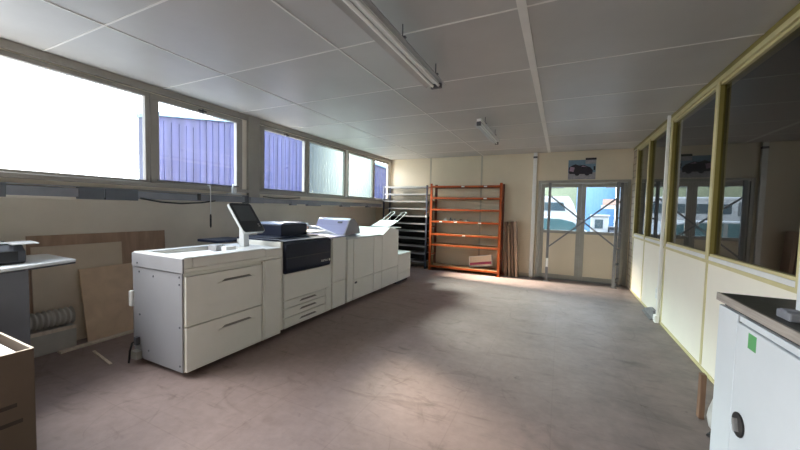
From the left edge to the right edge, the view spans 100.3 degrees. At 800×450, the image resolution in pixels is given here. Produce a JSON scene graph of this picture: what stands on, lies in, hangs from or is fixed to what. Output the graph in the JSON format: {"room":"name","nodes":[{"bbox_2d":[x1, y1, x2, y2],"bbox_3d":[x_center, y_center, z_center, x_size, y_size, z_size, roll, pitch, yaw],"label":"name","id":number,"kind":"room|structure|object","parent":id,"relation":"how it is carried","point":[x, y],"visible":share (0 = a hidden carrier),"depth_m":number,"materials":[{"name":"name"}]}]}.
{"room":"print shop","nodes":[
{"label":"print shop","id":0,"kind":"room"},
{"bbox_2d":[0,48,390,250],"bbox_3d":[-2.844,-0.192,4.109,0.550,2.700,10.950,3,3,26],"label":"wall","id":1,"kind":"structure","parent":0,"point":[21,216],"depth_m":4.01,"materials":[{"name":"beige paint"}]},
{"bbox_2d":[0,49,149,181],"bbox_3d":[-3.227,-0.907,2.643,0.058,0.978,2.225,3,3,26],"label":"window","id":2,"kind":"structure","parent":1,"relation":"in","point":[144,118],"depth_m":3.08,"materials":[{"name":"clear glass"}]},
{"bbox_2d":[0,182,381,206],"bbox_3d":[-2.643,-0.318,3.758,0.104,0.162,10.100,3,3,26],"label":"cable trunking","id":3,"kind":"object","parent":1,"relation":"attached to","point":[80,192],"visible":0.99,"depth_m":3.50,"materials":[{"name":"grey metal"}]},
{"bbox_2d":[149,93,241,188],"bbox_3d":[-2.479,-0.963,4.169,0.084,0.978,1.165,3,3,26],"label":"window","id":4,"kind":"structure","parent":1,"relation":"in","point":[154,99],"depth_m":3.91,"materials":[{"name":"clear glass"}]},
{"bbox_2d":[207,185,211,227],"bbox_3d":[-2.413,-0.238,4.228,0.071,0.539,0.022,3,3,26],"label":"pull cord","id":5,"kind":"object","parent":4,"relation":"hanging from","point":[207,185],"visible":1,"depth_m":4.21,"materials":[{"name":"white paint"}]},
{"bbox_2d":[226,184,240,194],"bbox_3d":[-2.262,-0.486,4.534,0.071,0.142,0.200,3,3,26],"label":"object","id":6,"kind":"structure","parent":4,"relation":"attached to","point":[234,190],"depth_m":4.52,"materials":[{"name":"white paint"}]},
{"bbox_2d":[0,38,391,162],"bbox_3d":[-2.579,-1.489,3.878,0.040,0.074,10.850,3,3,26],"label":"trim","id":7,"kind":"structure","parent":1,"relation":"attached to","point":[5,44],"depth_m":3.53,"materials":[{"name":"grey metal"}]},
{"bbox_2d":[0,171,391,200],"bbox_3d":[-2.596,-0.451,3.925,0.055,0.045,10.850,3,3,26],"label":"sill","id":8,"kind":"structure","parent":1,"relation":"attached to","point":[2,174],"depth_m":3.53,"materials":[{"name":"grey metal"}]},
{"bbox_2d":[247,115,259,197],"bbox_3d":[-2.135,-0.942,4.845,0.070,1.240,0.190,3,3,26],"label":"pier","id":9,"kind":"object","parent":1,"relation":"attached to","point":[253,123],"visible":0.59,"depth_m":4.81,"materials":[{"name":"grey paint"}]},
{"bbox_2d":[260,125,307,193],"bbox_3d":[-1.868,-1.010,5.439,0.084,0.978,1.035,3,3,26],"label":"window","id":10,"kind":"structure","parent":1,"relation":"in","point":[262,128],"depth_m":5.44,"materials":[{"name":"clear glass"}]},
{"bbox_2d":[307,139,345,196],"bbox_3d":[-1.403,-1.046,6.435,0.058,0.978,1.155,3,3,26],"label":"window","id":11,"kind":"structure","parent":1,"relation":"in","point":[326,163],"depth_m":6.42,"materials":[{"name":"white glass"}]},
{"bbox_2d":[345,150,347,196],"bbox_3d":[-1.135,-1.067,6.985,0.066,0.978,0.070,3,3,26],"label":"trim","id":12,"kind":"structure","parent":1,"relation":"attached to","point":[346,185],"depth_m":6.96,"materials":[{"name":"white paint"}]},
{"bbox_2d":[348,151,373,198],"bbox_3d":[-0.888,-1.086,7.507,0.058,0.978,1.085,3,3,26],"label":"window","id":13,"kind":"structure","parent":1,"relation":"in","point":[360,167],"depth_m":7.53,"materials":[{"name":"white glass"}]},
{"bbox_2d":[373,158,388,199],"bbox_3d":[-0.483,-1.117,8.349,0.058,0.978,0.775,3,3,26],"label":"window","id":14,"kind":"structure","parent":1,"relation":"in","point":[377,160],"depth_m":8.64,"materials":[{"name":"clear glass"}]},
{"bbox_2d":[34,264,713,449],"bbox_3d":[-0.418,1.318,3.009,5.957,0.100,10.970,3,3,26],"label":"floor","id":15,"kind":"structure","parent":0,"point":[436,358],"depth_m":2.70,"materials":[{"name":"grey concrete"}]},
{"bbox_2d":[0,332,36,449],"bbox_3d":[-2.501,0.981,1.723,0.686,0.601,0.671,3,3,26],"label":"cardboard box","id":16,"kind":"object","parent":15,"relation":"on","point":[17,371],"visible":1,"depth_m":1.82,"materials":[{"name":"brown cardboard"}]},
{"bbox_2d":[0,344,14,355],"bbox_3d":[-2.496,0.989,1.731,0.590,0.566,0.570,3,3,26],"label":"paper stack","id":17,"kind":"object","parent":16,"relation":"in","point":[4,350],"visible":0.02,"depth_m":1.88,"materials":[{"name":"white paper"}]},
{"bbox_2d":[0,254,75,345],"bbox_3d":[-3.186,0.778,2.183,1.158,0.930,1.618,3,3,26],"label":"desk","id":18,"kind":"object","parent":15,"relation":"on","point":[14,278],"visible":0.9,"depth_m":2.48,"materials":[{"name":"grey metal"}]},
{"bbox_2d":[0,240,38,264],"bbox_3d":[-3.196,0.210,2.489,0.429,0.174,0.600,3,3,26],"label":"printer","id":19,"kind":"object","parent":18,"relation":"on","point":[12,252],"visible":1,"depth_m":2.55,"materials":[{"name":"grey plastic"}]},
{"bbox_2d":[30,323,76,357],"bbox_3d":[-4.234,1.156,1.269,0.170,0.215,4.540,3,3,26],"label":"box","id":20,"kind":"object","parent":15,"relation":"on","point":[54,342],"depth_m":3.13,"materials":[{"name":"plastic"}]},
{"bbox_2d":[30,306,75,331],"bbox_3d":[-3.340,0.890,3.085,0.168,0.168,0.465,3,3,26],"label":"duct","id":21,"kind":"object","parent":20,"relation":"on","point":[66,315],"visible":0.64,"depth_m":3.13,"materials":[{"name":"plastic"}]},
{"bbox_2d":[30,324,76,337],"bbox_3d":[-4.155,1.061,1.227,0.030,0.032,4.540,3,3,26],"label":"trim","id":22,"kind":"structure","parent":20,"relation":"attached to","point":[72,326],"depth_m":3.12,"materials":[{"name":"beige wood"}]},
{"bbox_2d":[30,242,121,339],"bbox_3d":[-3.297,0.689,3.466,0.062,0.980,0.720,3,3,26],"label":"panel","id":23,"kind":"object","parent":15,"relation":"on","point":[56,287],"visible":0.5,"depth_m":3.37,"materials":[{"name":"brown wood"}]},
{"bbox_2d":[26,230,164,313],"bbox_3d":[-3.219,0.628,3.675,0.061,1.085,1.210,3,3,26],"label":"panel","id":24,"kind":"object","parent":15,"relation":"on","point":[131,242],"visible":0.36,"depth_m":3.72,"materials":[{"name":"brown wood"}]},
{"bbox_2d":[57,329,133,353],"bbox_3d":[-3.045,1.178,3.445,0.065,0.018,0.711,2,3,23],"label":"wooden lath","id":25,"kind":"object","parent":15,"relation":"on","point":[86,344],"visible":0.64,"depth_m":3.36,"materials":[{"name":"brown wood"}]},
{"bbox_2d":[92,350,111,364],"bbox_3d":[-2.726,1.209,3.054,0.454,0.008,0.020,3,3,33],"label":"wooden strip","id":26,"kind":"object","parent":15,"relation":"on","point":[94,351],"visible":1,"depth_m":3.04,"materials":[{"name":"beige wood"}]},
{"bbox_2d":[78,263,133,341],"bbox_3d":[-3.098,0.807,3.648,0.177,0.736,0.565,3,3,26],"label":"plywood panel","id":27,"kind":"object","parent":15,"relation":"on","point":[107,310],"visible":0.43,"depth_m":3.56,"materials":[{"name":"brown wood"}]},
{"bbox_2d":[128,243,281,372],"bbox_3d":[-1.873,0.725,3.276,0.815,0.993,1.100,3,3,26],"label":"printer","id":28,"kind":"object","parent":15,"relation":"on","point":[191,312],"visible":1,"depth_m":2.91,"materials":[{"name":"grey plastic"}]},
{"bbox_2d":[134,336,139,344],"bbox_3d":[-2.324,1.022,2.950,0.040,0.070,0.032,3,3,26],"label":"socket","id":29,"kind":"object","parent":28,"relation":"attached to","point":[136,339],"depth_m":2.94,"materials":[{"name":"grey plastic"}]},
{"bbox_2d":[168,250,213,254],"bbox_3d":[-1.972,0.272,3.167,0.250,0.012,0.424,3,3,35],"label":"paper sheet","id":30,"kind":"object","parent":28,"relation":"on","point":[203,251],"visible":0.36,"depth_m":3.20,"materials":[{"name":"white paper"}]},
{"bbox_2d":[207,245,221,250],"bbox_3d":[-1.919,0.237,3.486,0.130,0.054,0.118,3,3,26],"label":"guide","id":31,"kind":"object","parent":28,"relation":"on","point":[210,247],"visible":0.68,"depth_m":3.44,"materials":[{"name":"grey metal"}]},
{"bbox_2d":[221,246,235,250],"bbox_3d":[-1.772,0.244,3.459,0.080,0.050,0.120,3,3,26],"label":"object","id":32,"kind":"object","parent":28,"relation":"on","point":[223,248],"visible":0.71,"depth_m":3.42,"materials":[{"name":"white plastic"}]},
{"bbox_2d":[227,203,264,246],"bbox_3d":[-1.685,-0.007,3.664,0.272,0.464,0.285,3,3,26],"label":"console","id":33,"kind":"object","parent":28,"relation":"on","point":[244,215],"visible":1,"depth_m":3.61,"materials":[{"name":"black plastic"}]},
{"bbox_2d":[197,221,330,329],"bbox_3d":[-1.590,0.569,4.215,1.102,1.228,1.258,3,3,26],"label":"printer","id":34,"kind":"object","parent":15,"relation":"on","point":[306,258],"visible":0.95,"depth_m":3.97,"materials":[{"name":"grey plastic"}]},
{"bbox_2d":[197,237,236,242],"bbox_3d":[-2.096,0.177,3.963,0.375,0.030,0.390,3,3,26],"label":"shelf","id":35,"kind":"object","parent":34,"relation":"attached to","point":[220,239],"depth_m":3.85,"materials":[{"name":"black plastic"}]},
{"bbox_2d":[283,303,324,328],"bbox_3d":[-1.136,1.087,4.022,0.030,0.112,0.720,3,3,26],"label":"paper tray","id":36,"kind":"object","parent":34,"relation":"on","point":[300,316],"depth_m":3.97,"materials":[{"name":"grey plastic"}]},
{"bbox_2d":[283,295,325,317],"bbox_3d":[-1.133,0.975,4.017,0.030,0.097,0.720,3,3,26],"label":"paper tray","id":37,"kind":"object","parent":34,"relation":"on","point":[297,309],"depth_m":3.98,"materials":[{"name":"grey plastic"}]},
{"bbox_2d":[283,288,325,308],"bbox_3d":[-1.131,0.877,4.012,0.030,0.083,0.720,3,3,26],"label":"paper tray","id":38,"kind":"object","parent":34,"relation":"on","point":[296,301],"depth_m":3.97,"materials":[{"name":"grey plastic"}]},
{"bbox_2d":[306,223,345,309],"bbox_3d":[-1.163,0.576,4.719,0.716,1.186,0.345,3,3,26],"label":"printer","id":39,"kind":"object","parent":15,"relation":"on","point":[338,242],"visible":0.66,"depth_m":4.55,"materials":[{"name":"grey plastic"}]},
{"bbox_2d":[309,212,405,302],"bbox_3d":[-0.535,0.441,6.008,0.724,1.360,2.439,3,3,26],"label":"finisher","id":40,"kind":"object","parent":15,"relation":"on","point":[371,264],"visible":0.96,"depth_m":5.23,"materials":[{"name":"grey plastic"}]},
{"bbox_2d":[316,217,359,234],"bbox_3d":[-0.967,0.007,5.086,0.585,0.235,0.416,3,3,26],"label":"hood","id":41,"kind":"object","parent":40,"relation":"attached to","point":[333,226],"depth_m":4.96,"materials":[{"name":"white plastic"}]},
{"bbox_2d":[371,212,405,227],"bbox_3d":[-0.204,-0.120,6.735,0.405,0.293,0.804,3,3,26],"label":"paper tray","id":42,"kind":"object","parent":40,"relation":"on","point":[382,223],"depth_m":6.54,"materials":[{"name":"white paint"}]},
{"bbox_2d":[393,250,410,283],"bbox_3d":[-0.191,0.814,6.656,0.615,0.570,0.570,3,3,26],"label":"finisher","id":43,"kind":"object","parent":15,"relation":"on","point":[403,265],"visible":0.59,"depth_m":6.51,"materials":[{"name":"grey plastic"}]},
{"bbox_2d":[383,185,432,268],"bbox_3d":[0.175,0.025,8.357,1.194,2.000,0.395,3,3,26],"label":"shelving unit","id":44,"kind":"object","parent":15,"relation":"on","point":[413,236],"visible":0.61,"depth_m":8.38,"materials":[{"name":"grey metal"}]},
{"bbox_2d":[427,183,504,276],"bbox_3d":[1.509,0.072,7.693,1.660,2.030,0.420,3,3,26],"label":"shelving unit","id":45,"kind":"object","parent":15,"relation":"on","point":[499,248],"visible":0.98,"depth_m":7.57,"materials":[{"name":"paint"}]},
{"bbox_2d":[469,255,492,266],"bbox_3d":[1.837,0.823,7.608,0.547,0.327,0.125,3,3,26],"label":"carton","id":46,"kind":"object","parent":45,"relation":"on","point":[484,260],"visible":1,"depth_m":7.58,"materials":[{"name":"beige cardboard"}]},
{"bbox_2d":[504,222,507,275],"bbox_3d":[2.360,0.526,7.411,0.095,1.191,0.240,3,3,26],"label":"wooden board","id":47,"kind":"object","parent":15,"relation":"on","point":[505,223],"visible":0.93,"depth_m":7.31,"materials":[{"name":"brown wood"}]},
{"bbox_2d":[507,225,510,276],"bbox_3d":[2.422,0.568,7.383,0.100,1.111,0.240,3,3,26],"label":"wooden board","id":48,"kind":"object","parent":15,"relation":"on","point":[508,227],"visible":0.86,"depth_m":7.28,"materials":[{"name":"brown wood"}]},
{"bbox_2d":[510,222,514,276],"bbox_3d":[2.482,0.526,7.353,0.115,1.201,0.240,3,3,26],"label":"wooden board","id":49,"kind":"object","parent":15,"relation":"on","point":[511,223],"visible":0.93,"depth_m":7.25,"materials":[{"name":"brown wood"}]},
{"bbox_2d":[513,222,518,276],"bbox_3d":[2.545,0.529,7.322,0.125,1.202,0.240,3,3,26],"label":"wooden board","id":50,"kind":"object","parent":15,"relation":"on","point":[514,223],"visible":1,"depth_m":7.22,"materials":[{"name":"brown wood"}]},
{"bbox_2d":[543,182,623,288],"bbox_3d":[3.685,0.169,6.715,1.385,2.030,0.343,3,3,26],"label":"frame","id":51,"kind":"object","parent":15,"relation":"on","point":[619,191],"visible":1,"depth_m":6.52,"materials":[{"name":"metal"}]},
{"bbox_2d":[642,307,655,319],"bbox_3d":[3.537,1.211,4.755,0.074,0.130,0.550,3,3,26],"label":"bracket","id":52,"kind":"object","parent":15,"relation":"on","point":[648,311],"visible":0.76,"depth_m":4.65,"materials":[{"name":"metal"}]},
{"bbox_2d":[653,115,670,322],"bbox_3d":[3.420,-0.059,4.360,0.058,2.699,0.090,3,3,26],"label":"pole","id":53,"kind":"object","parent":15,"relation":"on","point":[656,316],"visible":1,"depth_m":4.34,"materials":[{"name":"white metal"}]},
{"bbox_2d":[696,372,706,419],"bbox_3d":[2.121,1.201,2.349,0.032,0.315,0.050,3,3,26],"label":"wooden offcut","id":54,"kind":"object","parent":15,"relation":"on","point":[702,380],"visible":1,"depth_m":2.33,"materials":[{"name":"brown wood"}]},
{"bbox_2d":[706,399,712,428],"bbox_3d":[2.111,1.237,2.207,0.106,0.256,0.203,3,3,26],"label":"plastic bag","id":55,"kind":"object","parent":15,"relation":"on","point":[709,412],"visible":0.12,"depth_m":2.23,"materials":[{"name":"white plastic"}]},
{"bbox_2d":[709,304,799,449],"bbox_3d":[1.654,0.940,1.196,0.418,0.925,1.425,3,3,26],"label":"base cabinet","id":56,"kind":"object","parent":15,"relation":"on","point":[756,406],"visible":0.99,"depth_m":1.53,"materials":[{"name":"white laminate"}]},
{"bbox_2d":[716,292,799,346],"bbox_3d":[1.665,0.446,1.151,0.399,0.064,1.487,3,3,26],"label":"countertop","id":57,"kind":"structure","parent":56,"relation":"on","point":[762,310],"depth_m":1.59,"materials":[{"name":"black laminate"}]},
{"bbox_2d":[776,308,799,322],"bbox_3d":[1.657,0.381,1.415,0.050,0.043,0.100,3,3,26],"label":"cable box","id":58,"kind":"object","parent":57,"relation":"on","point":[791,315],"visible":1,"depth_m":1.40,"materials":[{"name":"white plastic"}]},
{"bbox_2d":[796,262,799,310],"bbox_3d":[1.733,-0.449,1.354,0.064,1.709,0.070,3,3,26],"label":"post","id":59,"kind":"object","parent":57,"relation":"on","point":[798,287],"visible":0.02,"depth_m":1.42,"materials":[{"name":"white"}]},
{"bbox_2d":[0,0,799,159],"bbox_3d":[-0.135,-1.465,2.770,5.472,0.106,10.970,3,3,26],"label":"ceiling","id":60,"kind":"structure","parent":0,"point":[545,76],"depth_m":2.83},
{"bbox_2d":[331,0,445,89],"bbox_3d":[-0.001,-1.301,2.329,0.190,0.185,1.560,3,3,26],"label":"fluorescent light","id":61,"kind":"object","parent":60,"relation":"hanging from","point":[364,13],"visible":1,"depth_m":2.20,"materials":[{"name":"white paint"}]},
{"bbox_2d":[475,117,498,144],"bbox_3d":[1.312,-1.397,4.919,0.104,0.180,1.370,3,3,26],"label":"fluorescent light","id":62,"kind":"object","parent":60,"relation":"hanging from","point":[481,125],"visible":1,"depth_m":4.73,"materials":[{"name":"white paint"}]},
{"bbox_2d":[376,148,633,284],"bbox_3d":[1.962,-0.259,7.824,5.957,2.700,0.128,3,3,26],"label":"wall","id":63,"kind":"structure","parent":0,"point":[515,171],"depth_m":7.75,"materials":[{"name":"beige paint"}]},
{"bbox_2d":[410,262,534,276],"bbox_3d":[1.328,1.030,8.108,3.615,0.070,0.012,3,3,26],"label":"baseboard","id":64,"kind":"structure","parent":63,"relation":"attached to","point":[411,263],"depth_m":7.62,"materials":[{"name":"beige wood"}]},
{"bbox_2d":[529,153,537,276],"bbox_3d":[2.901,-0.211,7.277,0.081,2.699,0.062,3,3,26],"label":"pipe","id":65,"kind":"object","parent":63,"relation":"attached to","point":[535,156],"visible":1,"depth_m":7.25,"materials":[{"name":"white paint"}]},
{"bbox_2d":[538,183,581,279],"bbox_3d":[3.380,0.131,7.087,0.776,2.013,0.104,3,3,26],"label":"door","id":66,"kind":"structure","parent":63,"relation":"in","point":[563,257],"depth_m":7.10,"materials":[{"name":"metal"}]},
{"bbox_2d":[537,276,621,285],"bbox_3d":[3.732,1.162,7.019,1.670,0.020,0.120,3,3,26],"label":"trim","id":67,"kind":"structure","parent":63,"relation":"attached to","point":[537,276],"depth_m":6.96,"materials":[{"name":"metal"}]},
{"bbox_2d":[568,158,596,179],"bbox_3d":[3.742,-1.156,6.868,0.505,0.435,0.008,3,3,26],"label":"poster","id":68,"kind":"object","parent":63,"relation":"attached to","point":[577,169],"visible":1,"depth_m":6.86,"materials":[{"name":"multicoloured paper"}]},
{"bbox_2d":[535,179,630,285],"bbox_3d":[3.748,0.124,6.951,1.670,2.100,0.100,3,3,26],"label":"door frame","id":69,"kind":"structure","parent":63,"relation":"attached to","point":[628,181],"depth_m":6.71,"materials":[{"name":"metal"}]},
{"bbox_2d":[578,183,626,284],"bbox_3d":[4.082,0.163,6.750,0.776,2.013,0.104,3,3,26],"label":"door","id":70,"kind":"structure","parent":63,"relation":"in","point":[595,253],"depth_m":6.81,"materials":[{"name":"metal"}]},
{"bbox_2d":[631,149,796,378],"bbox_3d":[2.217,0.043,1.627,0.120,2.700,10.850,3,3,26],"label":"wall","id":71,"kind":"structure","parent":0,"point":[684,276],"depth_m":3.43,"materials":[{"name":"beige paint"}]},
{"bbox_2d":[626,150,636,289],"bbox_3d":[4.472,-0.099,6.322,0.124,2.640,0.430,3,3,26],"label":"trim","id":72,"kind":"structure","parent":71,"relation":"attached to","point":[631,239],"depth_m":6.39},
{"bbox_2d":[630,242,632,287],"bbox_3d":[4.325,0.703,6.228,0.010,0.960,0.040,3,3,26],"label":"trim","id":73,"kind":"structure","parent":71,"relation":"attached to","point":[632,242],"depth_m":6.23,"materials":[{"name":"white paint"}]},
{"bbox_2d":[632,149,640,235],"bbox_3d":[4.370,-0.594,6.159,0.057,1.640,0.060,3,3,26],"label":"trim","id":74,"kind":"structure","parent":71,"relation":"attached to","point":[638,150],"depth_m":6.14,"materials":[{"name":"yellow wood"}]},
{"bbox_2d":[634,142,648,236],"bbox_3d":[4.181,-0.592,5.745,0.041,1.555,0.856,3,3,26],"label":"window","id":75,"kind":"structure","parent":71,"relation":"in","point":[644,149],"depth_m":5.83,"materials":[{"name":"glass"}]},
{"bbox_2d":[640,242,644,298],"bbox_3d":[3.930,0.733,5.409,0.010,0.960,0.040,3,3,26],"label":"trim","id":76,"kind":"structure","parent":71,"relation":"attached to","point":[644,242],"depth_m":5.40,"materials":[{"name":"yellow paint"}]},
{"bbox_2d":[643,139,652,239],"bbox_3d":[3.976,-0.564,5.339,0.057,1.640,0.060,3,3,26],"label":"trim","id":77,"kind":"structure","parent":71,"relation":"attached to","point":[650,150],"depth_m":5.32,"materials":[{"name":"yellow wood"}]},
{"bbox_2d":[645,127,670,241],"bbox_3d":[3.726,-0.558,4.799,0.041,1.555,1.136,3,3,26],"label":"window","id":78,"kind":"structure","parent":71,"relation":"in","point":[659,141],"depth_m":4.93,"materials":[{"name":"glass"}]},
{"bbox_2d":[660,248,665,320],"bbox_3d":[3.415,0.773,4.337,0.010,0.960,0.040,3,3,26],"label":"trim","id":79,"kind":"structure","parent":71,"relation":"attached to","point":[664,248],"depth_m":4.33,"materials":[{"name":"yellow paint"}]},
{"bbox_2d":[664,121,676,245],"bbox_3d":[3.461,-0.525,4.267,0.057,1.640,0.060,3,3,26],"label":"trim","id":80,"kind":"structure","parent":71,"relation":"attached to","point":[673,124],"depth_m":4.25,"materials":[{"name":"yellow wood"}]},
{"bbox_2d":[630,289,713,383],"bbox_3d":[2.034,1.381,1.526,0.012,0.030,10.420,3,3,26],"label":"baseboard","id":81,"kind":"structure","parent":71,"relation":"attached to","point":[692,358],"depth_m":3.52,"materials":[{"name":"yellow paint"}]},
{"bbox_2d":[667,87,715,254],"bbox_3d":[3.170,-0.515,3.644,0.041,1.555,1.321,3,3,26],"label":"window","id":82,"kind":"structure","parent":71,"relation":"in","point":[695,126],"depth_m":3.59,"materials":[{"name":"clear glass"}]},
{"bbox_2d":[699,263,707,364],"bbox_3d":[2.819,0.818,3.098,0.010,0.960,0.040,3,3,26],"label":"trim","id":83,"kind":"structure","parent":71,"relation":"attached to","point":[706,266],"depth_m":3.09,"materials":[{"name":"yellow paint"}]},
{"bbox_2d":[634,234,794,287],"bbox_3d":[2.118,0.362,1.454,0.124,0.035,10.430,3,3,26],"label":"trim ledge","id":84,"kind":"object","parent":71,"relation":"attached to","point":[772,277],"visible":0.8,"depth_m":2.55,"materials":[{"name":"white paint"}]},
{"bbox_2d":[632,236,796,293],"bbox_3d":[2.127,0.393,1.489,0.134,0.028,10.500,3,3,26],"label":"trim rail","id":85,"kind":"object","parent":71,"relation":"attached to","point":[767,281],"visible":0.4,"depth_m":2.54,"materials":[{"name":"yellow paint"}]},
{"bbox_2d":[705,82,724,259],"bbox_3d":[2.865,-0.479,3.029,0.057,1.640,0.060,3,3,26],"label":"trim","id":86,"kind":"structure","parent":71,"relation":"attached to","point":[720,89],"depth_m":3.02,"materials":[{"name":"yellow wood"}]},
{"bbox_2d":[634,3,799,150],"bbox_3d":[2.199,-1.282,1.588,0.030,0.047,10.850,3,3,26],"label":"crown molding","id":87,"kind":"structure","parent":71,"relation":"attached to","point":[796,8],"depth_m":2.66,"materials":[{"name":"yellow wood"}]},
{"bbox_2d":[637,9,799,280],"bbox_3d":[2.146,-0.454,1.449,0.136,1.596,10.500,3,3,26],"label":"window","id":88,"kind":"structure","parent":71,"relation":"in","point":[758,215],"depth_m":2.35,"materials":[{"name":"glass"}]},
{"bbox_2d":[795,230,799,288],"bbox_3d":[2.291,-0.435,1.835,0.057,1.640,0.060,3,3,26],"label":"trim","id":89,"kind":"structure","parent":71,"relation":"attached to","point":[798,255],"depth_m":1.89,"materials":[{"name":"yellow wood"}]},
{"label":"outside","id":90,"kind":"structure","parent":0,"visible":0},
{"bbox_3d":[6.460,1.151,13.589,120.000,0.240,110.000,3,3,26],"label":"ground","id":91,"kind":"structure","parent":90,"visible":0},
{"bbox_2d":[138,112,385,198],"bbox_3d":[-2.357,-1.143,13.960,0.600,3.900,14.820,3,3,26],"label":"window blinds","id":92,"kind":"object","parent":91,"relation":"on","point":[192,148],"visible":0.11,"depth_m":8.45,"materials":[{"name":"purple fabric"}]},
{"bbox_2d":[544,196,576,220],"bbox_3d":[4.537,-0.087,13.741,5.000,2.110,1.950,3,3,26],"label":"van","id":93,"kind":"object","parent":91,"relation":"on","point":[557,209],"visible":0.06,"depth_m":12.05,"materials":[{"name":"white paint"}]},
{"bbox_2d":[545,187,576,209],"bbox_3d":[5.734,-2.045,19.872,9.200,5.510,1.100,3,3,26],"label":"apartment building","id":94,"kind":"structure","parent":91,"relation":"on","point":[571,192],"depth_m":17.88,"materials":[{"name":"green paint"}]},
{"bbox_2d":[543,216,585,242],"bbox_3d":[4.052,0.460,9.193,3.900,1.430,1.700,3,3,26],"label":"car","id":95,"kind":"object","parent":91,"relation":"on","point":[556,222],"visible":0.02,"depth_m":8.30,"materials":[{"name":"white paint"}]},
{"bbox_2d":[576,183,615,230],"bbox_3d":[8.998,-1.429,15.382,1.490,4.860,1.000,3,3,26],"label":"warehouse","id":96,"kind":"structure","parent":91,"relation":"on","point":[595,196],"depth_m":15.01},
{"bbox_2d":[590,214,609,231],"bbox_3d":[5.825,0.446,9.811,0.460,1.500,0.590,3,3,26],"label":"kiosk","id":97,"kind":"object","parent":91,"relation":"on","point":[599,223],"visible":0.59,"depth_m":9.56,"materials":[{"name":"white paint"}]},
{"bbox_2d":[600,187,620,223],"bbox_3d":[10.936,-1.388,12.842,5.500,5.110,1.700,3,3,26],"label":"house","id":98,"kind":"structure","parent":91,"relation":"on","point":[612,205],"depth_m":13.24,"materials":[{"name":"white brick"}]},
{"bbox_2d":[608,226,613,231],"bbox_3d":[6.161,0.631,9.556,0.400,1.170,0.570,3,3,26],"label":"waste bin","id":99,"kind":"object","parent":91,"relation":"on","point":[610,228],"visible":0.12,"depth_m":9.37,"materials":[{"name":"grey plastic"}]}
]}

